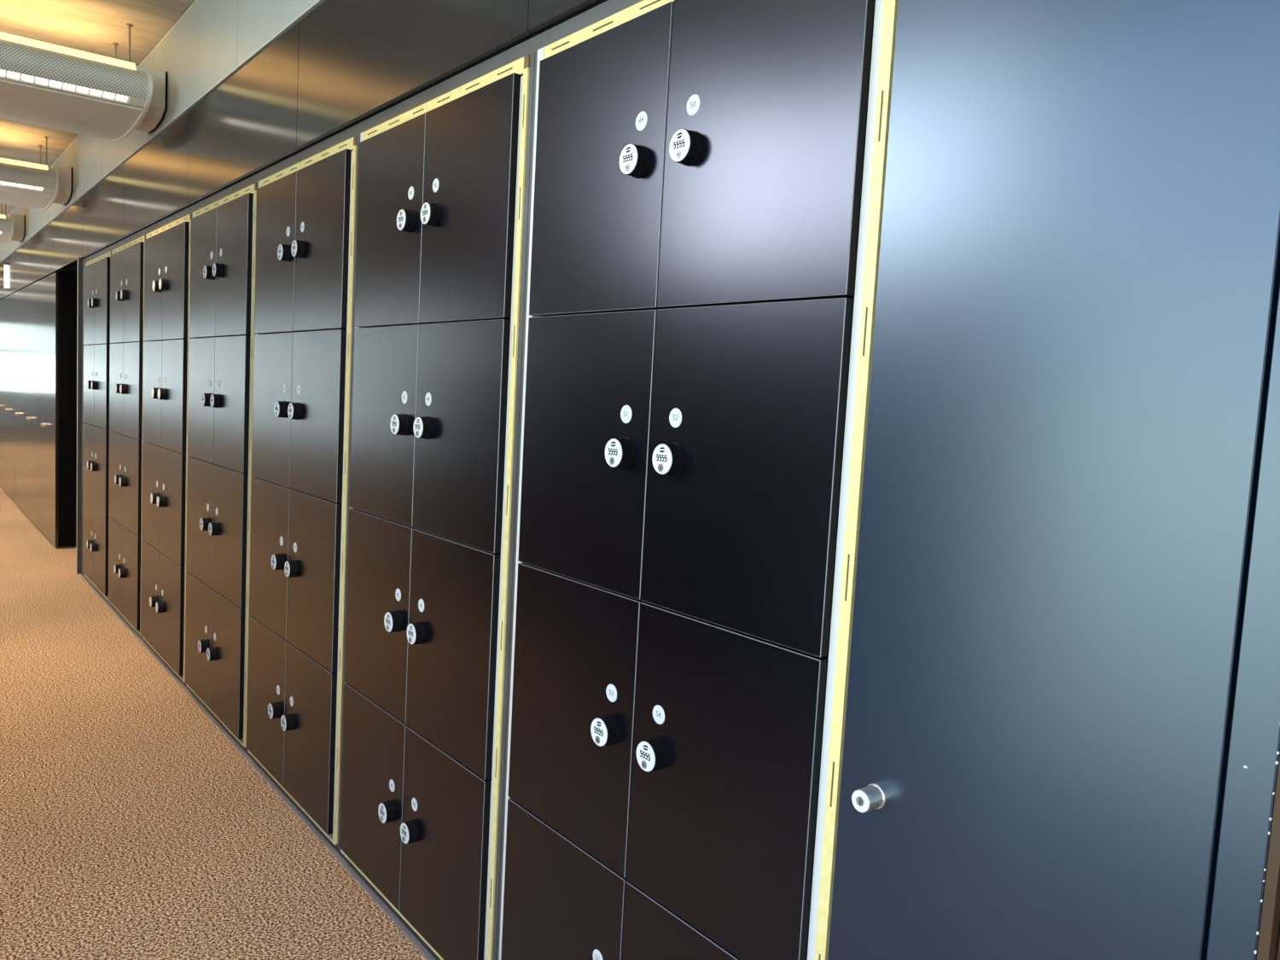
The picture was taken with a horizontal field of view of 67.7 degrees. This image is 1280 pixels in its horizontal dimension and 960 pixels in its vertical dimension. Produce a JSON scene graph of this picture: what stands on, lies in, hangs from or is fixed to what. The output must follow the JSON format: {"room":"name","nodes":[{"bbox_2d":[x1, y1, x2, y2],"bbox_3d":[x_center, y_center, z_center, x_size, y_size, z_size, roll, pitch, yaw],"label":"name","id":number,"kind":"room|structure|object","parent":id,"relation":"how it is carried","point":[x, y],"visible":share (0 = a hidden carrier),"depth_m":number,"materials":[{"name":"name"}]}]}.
{"room":"locker room","nodes":[
{"label":"locker room","id":0,"kind":"room"},
{"bbox_2d":[0,0,195,215],"bbox_3d":[-6.354,-2.662,8.987,3.950,0.100,27.800,-1,6,-38],"label":"ceiling","id":1,"kind":"structure","parent":0,"point":[92,26],"depth_m":4.23,"materials":[{"name":"paint"}]},
{"bbox_2d":[0,203,25,245],"bbox_3d":[-6.186,-2.309,8.075,1.616,0.430,0.930,-1,6,-38],"label":"light","id":2,"kind":"object","parent":1,"relation":"attached to","point":[13,226],"visible":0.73,"depth_m":8.37,"materials":[{"name":"metal"}]},
{"bbox_2d":[0,136,72,209],"bbox_3d":[-4.516,-2.040,5.971,1.616,0.430,0.930,-1,6,-38],"label":"light","id":3,"kind":"object","parent":1,"relation":"attached to","point":[22,183],"visible":1,"depth_m":6.06,"materials":[{"name":"metal"}]},
{"bbox_2d":[0,23,167,140],"bbox_3d":[-2.846,-1.771,3.866,1.616,0.430,0.930,-1,6,-38],"label":"light","id":4,"kind":"object","parent":1,"relation":"attached to","point":[44,84],"visible":1,"depth_m":3.91,"materials":[{"name":"metal"}]},
{"bbox_2d":[0,487,427,959],"bbox_3d":[-6.511,0.256,9.235,3.950,0.050,27.800,-1,6,-38],"label":"floor","id":5,"kind":"structure","parent":0,"point":[132,827],"depth_m":2.90,"materials":[{"name":"carpet"}]},
{"bbox_2d":[0,297,5,492],"bbox_3d":[-6.757,-0.927,10.505,0.534,2.062,0.920,-1,6,-38],"label":"tall cabinet","id":6,"kind":"object","parent":5,"relation":"on","point":[2,457],"visible":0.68,"depth_m":10.23,"materials":[{"name":"black metal"}]},
{"bbox_2d":[5,292,15,502],"bbox_3d":[-6.188,-0.836,9.788,0.534,2.062,0.920,-1,6,-38],"label":"tall cabinet","id":7,"kind":"object","parent":5,"relation":"on","point":[9,300],"visible":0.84,"depth_m":9.63,"materials":[{"name":"black metal"}]},
{"bbox_2d":[14,287,25,514],"bbox_3d":[-5.625,-0.745,9.079,0.534,2.062,0.900,-1,6,-38],"label":"tall cabinet","id":8,"kind":"object","parent":5,"relation":"on","point":[20,296],"visible":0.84,"depth_m":8.91,"materials":[{"name":"black metal"}]},
{"bbox_2d":[25,280,38,528],"bbox_3d":[-5.069,-0.655,8.377,0.534,2.062,0.900,-1,6,-38],"label":"tall cabinet","id":9,"kind":"object","parent":5,"relation":"on","point":[32,291],"visible":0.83,"depth_m":8.20,"materials":[{"name":"black metal"}]},
{"bbox_2d":[38,271,77,546],"bbox_3d":[-4.478,-0.560,7.632,0.534,2.062,1.012,-1,6,-38],"label":"tall cabinet","id":10,"kind":"object","parent":5,"relation":"on","point":[57,291],"visible":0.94,"depth_m":7.19,"materials":[{"name":"black metal"}]},
{"bbox_2d":[82,499,94,582],"bbox_3d":[-3.293,0.378,6.160,0.524,0.479,0.397,-1,6,-38],"label":"locker","id":11,"kind":"object","parent":5,"relation":"on","point":[88,509],"visible":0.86,"depth_m":6.00,"materials":[{"name":"black metal"}]},
{"bbox_2d":[82,422,93,505],"bbox_3d":[-3.267,-0.107,6.119,0.524,0.488,0.397,-1,6,-38],"label":"locker","id":12,"kind":"object","parent":11,"relation":"on","point":[88,475],"visible":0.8,"depth_m":5.96,"materials":[{"name":"black"}]},
{"bbox_2d":[83,344,94,424],"bbox_3d":[-3.241,-0.596,6.077,0.524,0.487,0.397,-1,6,-38],"label":"locker","id":13,"kind":"object","parent":12,"relation":"on","point":[89,351],"visible":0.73,"depth_m":5.92,"materials":[{"name":"black metal"}]},
{"bbox_2d":[83,262,98,344],"bbox_3d":[-3.215,-1.084,6.036,0.524,0.488,0.397,-1,6,-38],"label":"locker","id":14,"kind":"object","parent":13,"relation":"on","point":[89,270],"visible":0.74,"depth_m":5.88,"materials":[{"name":"black metal"}]},
{"bbox_2d":[90,506,108,596],"bbox_3d":[-3.046,0.418,5.848,0.524,0.479,0.397,-1,6,-38],"label":"locker","id":15,"kind":"object","parent":5,"relation":"on","point":[100,547],"visible":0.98,"depth_m":5.66,"materials":[{"name":"black metal"}]},
{"bbox_2d":[84,250,111,601],"bbox_3d":[-3.295,-0.336,5.815,0.030,2.013,0.858,-1,6,-38],"label":"edging","id":16,"kind":"object","parent":15,"relation":"attached to","point":[107,254],"visible":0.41,"depth_m":5.70,"materials":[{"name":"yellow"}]},
{"bbox_2d":[90,425,109,513],"bbox_3d":[-3.020,-0.067,5.807,0.524,0.488,0.397,-1,6,-38],"label":"locker","id":17,"kind":"object","parent":15,"relation":"on","point":[100,466],"visible":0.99,"depth_m":5.61,"materials":[{"name":"black"}]},
{"bbox_2d":[90,343,110,429],"bbox_3d":[-2.994,-0.556,5.766,0.524,0.487,0.397,-1,6,-38],"label":"locker","id":18,"kind":"object","parent":17,"relation":"on","point":[101,385],"visible":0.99,"depth_m":5.58,"materials":[{"name":"black metal"}]},
{"bbox_2d":[91,256,110,344],"bbox_3d":[-2.967,-1.044,5.724,0.524,0.488,0.397,-1,6,-38],"label":"locker","id":19,"kind":"object","parent":18,"relation":"on","point":[101,302],"visible":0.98,"depth_m":5.53,"materials":[{"name":"black metal"}]},
{"bbox_2d":[108,517,122,613],"bbox_3d":[-2.740,0.467,5.464,0.524,0.479,0.397,-1,6,-38],"label":"locker","id":20,"kind":"object","parent":5,"relation":"on","point":[114,528],"visible":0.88,"depth_m":5.31,"materials":[{"name":"black metal"}]},
{"bbox_2d":[108,430,122,525],"bbox_3d":[-2.714,-0.018,5.422,0.524,0.488,0.397,-1,6,-38],"label":"locker","id":21,"kind":"object","parent":20,"relation":"on","point":[115,491],"visible":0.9,"depth_m":5.26,"materials":[{"name":"black"}]},
{"bbox_2d":[109,343,123,434],"bbox_3d":[-2.688,-0.507,5.381,0.524,0.487,0.397,-1,6,-38],"label":"locker","id":22,"kind":"object","parent":21,"relation":"on","point":[116,352],"visible":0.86,"depth_m":5.23,"materials":[{"name":"black metal"}]},
{"bbox_2d":[110,249,129,343],"bbox_3d":[-2.662,-0.995,5.339,0.524,0.488,0.397,-1,6,-38],"label":"locker","id":23,"kind":"object","parent":22,"relation":"on","point":[117,259],"visible":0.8,"depth_m":5.18,"materials":[{"name":"black metal"}]},
{"bbox_2d":[118,526,140,630],"bbox_3d":[-2.493,0.507,5.152,0.524,0.479,0.397,-1,6,-38],"label":"locker","id":24,"kind":"object","parent":5,"relation":"on","point":[130,573],"visible":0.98,"depth_m":4.96,"materials":[{"name":"black metal"}]},
{"bbox_2d":[110,234,145,635],"bbox_3d":[-2.742,-0.247,5.119,0.030,2.013,0.858,-1,6,-38],"label":"edging","id":25,"kind":"object","parent":24,"relation":"attached to","point":[142,238],"visible":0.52,"depth_m":4.84,"materials":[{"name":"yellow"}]},
{"bbox_2d":[118,435,141,536],"bbox_3d":[-2.467,0.022,5.111,0.524,0.488,0.397,-1,6,-38],"label":"locker","id":26,"kind":"object","parent":24,"relation":"on","point":[130,481],"visible":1,"depth_m":4.92,"materials":[{"name":"black"}]},
{"bbox_2d":[119,342,142,439],"bbox_3d":[-2.441,-0.467,5.069,0.524,0.487,0.397,-1,6,-38],"label":"locker","id":27,"kind":"object","parent":26,"relation":"on","point":[131,389],"visible":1,"depth_m":4.88,"materials":[{"name":"black metal"}]},
{"bbox_2d":[120,241,144,342],"bbox_3d":[-2.414,-0.955,5.027,0.524,0.488,0.397,-1,6,-38],"label":"locker","id":28,"kind":"object","parent":27,"relation":"on","point":[132,293],"visible":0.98,"depth_m":4.84,"materials":[{"name":"black metal"}]},
{"bbox_2d":[140,540,160,652],"bbox_3d":[-2.188,0.556,4.767,0.524,0.479,0.397,-1,6,-38],"label":"locker","id":29,"kind":"object","parent":5,"relation":"on","point":[150,556],"visible":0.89,"depth_m":4.61,"materials":[{"name":"black metal"}]},
{"bbox_2d":[141,442,162,551],"bbox_3d":[-2.162,0.071,4.726,0.524,0.488,0.397,-1,6,-38],"label":"locker","id":30,"kind":"object","parent":29,"relation":"on","point":[151,453],"visible":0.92,"depth_m":4.57,"materials":[{"name":"black"}]},
{"bbox_2d":[142,340,162,447],"bbox_3d":[-2.135,-0.418,4.684,0.524,0.487,0.397,-1,6,-38],"label":"locker","id":31,"kind":"object","parent":30,"relation":"on","point":[152,350],"visible":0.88,"depth_m":4.53,"materials":[{"name":"black metal"}]},
{"bbox_2d":[143,231,169,341],"bbox_3d":[-2.109,-0.906,4.642,0.524,0.488,0.397,-1,6,-38],"label":"locker","id":32,"kind":"object","parent":31,"relation":"on","point":[153,245],"visible":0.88,"depth_m":4.49,"materials":[{"name":"black metal"}]},
{"bbox_2d":[155,552,184,675],"bbox_3d":[-1.940,0.596,4.455,0.524,0.479,0.397,-1,6,-38],"label":"locker","id":33,"kind":"object","parent":5,"relation":"on","point":[170,607],"visible":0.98,"depth_m":4.27,"materials":[{"name":"black metal"}]},
{"bbox_2d":[142,213,191,682],"bbox_3d":[-2.189,-0.158,4.422,0.030,2.013,0.858,-1,6,-38],"label":"edging","id":34,"kind":"object","parent":33,"relation":"attached to","point":[186,218],"visible":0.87,"depth_m":4.11,"materials":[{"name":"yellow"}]},
{"bbox_2d":[156,448,186,566],"bbox_3d":[-1.914,0.111,4.414,0.524,0.488,0.397,-1,6,-38],"label":"locker","id":35,"kind":"object","parent":33,"relation":"on","point":[171,501],"visible":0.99,"depth_m":4.23,"materials":[{"name":"black"}]},
{"bbox_2d":[157,339,187,453],"bbox_3d":[-1.888,-0.378,4.372,0.524,0.487,0.397,-1,6,-38],"label":"locker","id":36,"kind":"object","parent":35,"relation":"on","point":[172,393],"visible":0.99,"depth_m":4.19,"materials":[{"name":"black metal"}]},
{"bbox_2d":[158,221,189,340],"bbox_3d":[-1.862,-0.866,4.330,0.524,0.488,0.397,-1,6,-38],"label":"locker","id":37,"kind":"object","parent":36,"relation":"on","point":[174,284],"visible":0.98,"depth_m":4.14,"materials":[{"name":"black metal"}]},
{"bbox_2d":[184,571,212,707],"bbox_3d":[-1.635,0.645,4.070,0.526,0.479,0.397,-1,6,-38],"label":"locker","id":38,"kind":"object","parent":5,"relation":"on","point":[198,594],"visible":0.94,"depth_m":3.91,"materials":[{"name":"black metal"}]},
{"bbox_2d":[186,456,214,587],"bbox_3d":[-1.609,0.160,4.028,0.526,0.488,0.397,-1,6,-38],"label":"locker","id":39,"kind":"object","parent":38,"relation":"on","point":[200,480],"visible":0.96,"depth_m":3.87,"materials":[{"name":"black"}]},
{"bbox_2d":[187,337,215,463],"bbox_3d":[-1.583,-0.329,3.987,0.526,0.487,0.397,-1,6,-38],"label":"locker","id":40,"kind":"object","parent":39,"relation":"on","point":[201,351],"visible":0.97,"depth_m":3.83,"materials":[{"name":"black metal"}]},
{"bbox_2d":[189,207,224,337],"bbox_3d":[-1.557,-0.817,3.945,0.526,0.488,0.397,-1,6,-38],"label":"locker","id":41,"kind":"object","parent":40,"relation":"on","point":[203,227],"visible":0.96,"depth_m":3.79,"materials":[{"name":"black metal"}]},
{"bbox_2d":[206,589,245,738],"bbox_3d":[-1.388,0.685,3.758,0.526,0.479,0.397,-1,6,-38],"label":"locker","id":42,"kind":"object","parent":5,"relation":"on","point":[226,653],"visible":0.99,"depth_m":3.58,"materials":[{"name":"black"}]},
{"bbox_2d":[186,182,256,747],"bbox_3d":[-1.636,-0.069,3.725,0.030,2.013,0.858,-1,6,-38],"label":"edging","id":43,"kind":"object","parent":42,"relation":"attached to","point":[252,189],"visible":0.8,"depth_m":3.40,"materials":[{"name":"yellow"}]},
{"bbox_2d":[208,464,248,609],"bbox_3d":[-1.362,0.200,3.717,0.526,0.488,0.397,-1,6,-38],"label":"locker","id":44,"kind":"object","parent":42,"relation":"on","point":[228,527],"visible":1,"depth_m":3.54,"materials":[{"name":"black metal"}]},
{"bbox_2d":[209,335,250,473],"bbox_3d":[-1.336,-0.289,3.675,0.526,0.487,0.397,-1,6,-38],"label":"locker","id":45,"kind":"object","parent":44,"relation":"on","point":[229,401],"visible":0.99,"depth_m":3.49,"materials":[{"name":"black metal"}]},
{"bbox_2d":[212,192,254,336],"bbox_3d":[-1.310,-0.777,3.633,0.526,0.488,0.397,-1,6,-38],"label":"locker","id":46,"kind":"object","parent":45,"relation":"on","point":[232,270],"visible":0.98,"depth_m":3.45,"materials":[{"name":"black metal"}]},
{"bbox_2d":[246,615,286,786],"bbox_3d":[-1.083,0.734,3.373,0.526,0.479,0.397,-1,6,-38],"label":"locker","id":47,"kind":"object","parent":5,"relation":"on","point":[266,670],"visible":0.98,"depth_m":3.21,"materials":[{"name":"black"}]},
{"bbox_2d":[249,477,291,640],"bbox_3d":[-1.057,0.249,3.332,0.526,0.488,0.397,-1,6,-38],"label":"locker","id":48,"kind":"object","parent":47,"relation":"on","point":[270,501],"visible":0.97,"depth_m":3.17,"materials":[{"name":"black metal"}]},
{"bbox_2d":[251,331,293,488],"bbox_3d":[-1.030,-0.239,3.290,0.526,0.487,0.397,-1,6,-38],"label":"locker","id":49,"kind":"object","parent":48,"relation":"on","point":[273,352],"visible":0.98,"depth_m":3.13,"materials":[{"name":"black metal"}]},
{"bbox_2d":[254,170,302,334],"bbox_3d":[-1.004,-0.728,3.248,0.526,0.488,0.397,-1,6,-38],"label":"locker","id":50,"kind":"object","parent":49,"relation":"on","point":[276,219],"visible":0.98,"depth_m":3.09,"materials":[{"name":"black metal"}]},
{"bbox_2d":[280,641,337,834],"bbox_3d":[-0.835,0.774,3.061,0.526,0.479,0.397,-1,6,-38],"label":"locker","id":51,"kind":"object","parent":5,"relation":"on","point":[308,724],"visible":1,"depth_m":2.88,"materials":[{"name":"black"}]},
{"bbox_2d":[247,135,356,844],"bbox_3d":[-1.083,0.020,3.029,0.030,2.013,0.858,-1,6,-38],"label":"edging","id":52,"kind":"object","parent":51,"relation":"attached to","point":[351,143],"visible":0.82,"depth_m":2.71,"materials":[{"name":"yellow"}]},
{"bbox_2d":[284,488,342,672],"bbox_3d":[-0.809,0.289,3.020,0.526,0.488,0.397,-1,6,-38],"label":"locker","id":53,"kind":"object","parent":51,"relation":"on","point":[312,568],"visible":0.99,"depth_m":2.84,"materials":[{"name":"black metal"}]},
{"bbox_2d":[287,329,346,502],"bbox_3d":[-0.783,-0.200,2.978,0.526,0.487,0.397,-1,6,-38],"label":"locker","id":54,"kind":"object","parent":53,"relation":"on","point":[316,411],"visible":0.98,"depth_m":2.80,"materials":[{"name":"black metal"}]},
{"bbox_2d":[290,148,352,331],"bbox_3d":[-0.757,-0.688,2.937,0.526,0.488,0.397,-1,6,-38],"label":"locker","id":55,"kind":"object","parent":54,"relation":"on","point":[320,247],"visible":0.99,"depth_m":2.76,"materials":[{"name":"black metal"}]},
{"bbox_2d":[339,682,407,911],"bbox_3d":[-0.530,0.823,2.676,0.526,0.479,0.397,-1,6,-38],"label":"locker","id":56,"kind":"object","parent":5,"relation":"on","point":[374,740],"visible":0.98,"depth_m":2.51,"materials":[{"name":"black"}]},
{"bbox_2d":[344,508,417,724],"bbox_3d":[-0.504,0.338,2.635,0.526,0.488,0.397,-1,6,-38],"label":"locker","id":57,"kind":"object","parent":56,"relation":"on","point":[379,571],"visible":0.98,"depth_m":2.47,"materials":[{"name":"black metal"}]},
{"bbox_2d":[349,324,418,527],"bbox_3d":[-0.478,-0.150,2.593,0.526,0.487,0.397,-1,6,-38],"label":"locker","id":58,"kind":"object","parent":57,"relation":"on","point":[386,358],"visible":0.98,"depth_m":2.43,"materials":[{"name":"black metal"}]},
{"bbox_2d":[354,112,428,327],"bbox_3d":[-0.451,-0.639,2.552,0.526,0.488,0.397,-1,6,-38],"label":"locker","id":59,"kind":"object","parent":58,"relation":"on","point":[392,161],"visible":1,"depth_m":2.39,"materials":[{"name":"black metal"}]},
{"bbox_2d":[399,726,491,959],"bbox_3d":[-0.282,0.863,2.365,0.526,0.479,0.397,-1,6,-38],"label":"locker","id":60,"kind":"object","parent":5,"relation":"on","point":[445,829],"visible":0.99,"depth_m":2.19,"materials":[{"name":"black"}]},
{"bbox_2d":[340,54,529,959],"bbox_3d":[-0.531,0.110,2.332,0.030,2.013,0.858,-1,6,-38],"label":"edging","id":61,"kind":"object","parent":60,"relation":"attached to","point":[521,66],"visible":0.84,"depth_m":2.00,"materials":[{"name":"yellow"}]},
{"bbox_2d":[406,529,500,779],"bbox_3d":[-0.256,0.378,2.323,0.526,0.488,0.397,-1,6,-38],"label":"locker","id":62,"kind":"object","parent":60,"relation":"on","point":[452,627],"visible":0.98,"depth_m":2.15,"materials":[{"name":"black metal"}]},
{"bbox_2d":[412,319,510,552],"bbox_3d":[-0.230,-0.111,2.282,0.526,0.487,0.397,-1,6,-38],"label":"locker","id":63,"kind":"object","parent":62,"relation":"on","point":[459,427],"visible":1,"depth_m":2.10,"materials":[{"name":"black"}]},
{"bbox_2d":[418,72,522,323],"bbox_3d":[-0.204,-0.599,2.240,0.526,0.488,0.397,-1,6,-38],"label":"locker","id":64,"kind":"object","parent":63,"relation":"on","point":[468,212],"visible":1,"depth_m":2.06,"materials":[{"name":"black metal"}]},
{"bbox_2d":[500,797,628,959],"bbox_3d":[0.023,0.912,1.980,0.526,0.479,0.397,-1,6,-38],"label":"locker","id":65,"kind":"object","parent":5,"relation":"on","point":[561,902],"visible":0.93,"depth_m":1.83,"materials":[{"name":"black"}]},
{"bbox_2d":[508,562,645,878],"bbox_3d":[0.049,0.427,1.938,0.526,0.488,0.397,-1,6,-38],"label":"locker","id":66,"kind":"object","parent":65,"relation":"on","point":[576,657],"visible":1,"depth_m":1.77,"materials":[{"name":"black"}]},
{"bbox_2d":[517,309,657,599],"bbox_3d":[0.075,-0.061,1.897,0.526,0.487,0.397,-1,6,-38],"label":"locker","id":67,"kind":"object","parent":66,"relation":"on","point":[588,402],"visible":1,"depth_m":1.73,"materials":[{"name":"black"}]},
{"bbox_2d":[529,0,673,316],"bbox_3d":[0.102,-0.550,1.855,0.526,0.488,0.397,-1,6,-38],"label":"locker","id":68,"kind":"object","parent":67,"relation":"on","point":[602,105],"visible":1,"depth_m":1.69,"materials":[{"name":"black metal"}]},
{"bbox_2d":[621,880,740,959],"bbox_3d":[0.270,0.952,1.668,0.526,0.479,0.397,-1,6,-38],"label":"locker","id":69,"kind":"object","parent":5,"relation":"on","point":[651,931],"visible":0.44,"depth_m":1.58,"materials":[{"name":"black"}]},
{"bbox_2d":[498,0,898,959],"bbox_3d":[0.024,0.199,1.633,0.030,2.013,0.863,-1,6,-38],"label":"edging","id":70,"kind":"object","parent":69,"relation":"attached to","point":[886,11],"visible":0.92,"depth_m":1.29,"materials":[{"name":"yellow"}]},
{"bbox_2d":[626,601,828,959],"bbox_3d":[0.296,0.467,1.627,0.526,0.488,0.397,-1,6,-38],"label":"locker","id":71,"kind":"object","parent":69,"relation":"on","point":[729,723],"visible":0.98,"depth_m":1.45,"materials":[{"name":"black"}]},
{"bbox_2d":[640,297,854,657],"bbox_3d":[0.323,-0.022,1.585,0.526,0.487,0.397,-1,6,-38],"label":"locker","id":72,"kind":"object","parent":71,"relation":"on","point":[748,410],"visible":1,"depth_m":1.41,"materials":[{"name":"black"}]},
{"bbox_2d":[657,0,875,308],"bbox_3d":[0.349,-0.510,1.543,0.526,0.488,0.397,-1,6,-38],"label":"locker","id":73,"kind":"object","parent":72,"relation":"on","point":[768,100],"visible":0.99,"depth_m":1.38,"materials":[{"name":"black metal"}]},
{"bbox_2d":[827,0,1279,959],"bbox_3d":[0.614,0.266,1.217,0.533,2.050,0.496,-1,6,-38],"label":"tall cabinet","id":74,"kind":"object","parent":5,"relation":"on","point":[1061,736],"visible":1,"depth_m":1.02,"materials":[{"name":"metal"}]},
{"bbox_2d":[0,0,607,299],"bbox_3d":[-5.906,-1.198,9.530,0.604,2.857,27.600,-1,6,-38],"label":"wall","id":75,"kind":"structure","parent":0,"point":[253,85],"depth_m":3.27,"materials":[{"name":"black"}]},
{"bbox_2d":[3,262,6,289],"bbox_3d":[-6.482,-2.080,9.742,0.024,0.262,0.032,-1,6,-38],"label":"wall light","id":76,"kind":"object","parent":75,"relation":"attached to","point":[4,264],"visible":1,"depth_m":9.73,"materials":[{"name":"white plastic"}]},
{"bbox_2d":[56,546,76,548],"bbox_3d":[-3.848,0.506,7.611,1.396,0.012,0.008,-1,6,-38],"label":"baseboard","id":77,"kind":"structure","parent":75,"relation":"attached to","point":[72,547],"depth_m":7.22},
{"bbox_2d":[76,256,82,574],"bbox_3d":[-3.678,-0.410,6.285,0.056,2.078,0.030,-1,6,-38],"label":"trim","id":78,"kind":"structure","parent":75,"relation":"attached to","point":[79,260],"depth_m":6.26,"materials":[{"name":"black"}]},
{"bbox_2d":[78,573,436,959],"bbox_3d":[-1.752,0.943,3.859,0.016,0.002,6.405,-1,6,-38],"label":"baseboard","id":79,"kind":"structure","parent":75,"relation":"attached to","point":[419,945],"depth_m":3.03,"materials":[{"name":"grey"}]},
{"bbox_2d":[81,0,643,959],"bbox_3d":[-1.679,-0.085,3.786,0.031,2.068,6.405,-1,6,-38],"label":"trim","id":80,"kind":"structure","parent":75,"relation":"attached to","point":[608,8],"depth_m":2.04,"materials":[{"name":"grey"}]},
{"bbox_2d":[1256,756,1279,959],"bbox_3d":[1.677,0.426,-0.094,0.498,2.068,2.894,-1,6,-38],"label":"trim","id":81,"kind":"structure","parent":75,"relation":"attached to","point":[1269,939],"depth_m":0.88,"materials":[{"name":"brown wood"}]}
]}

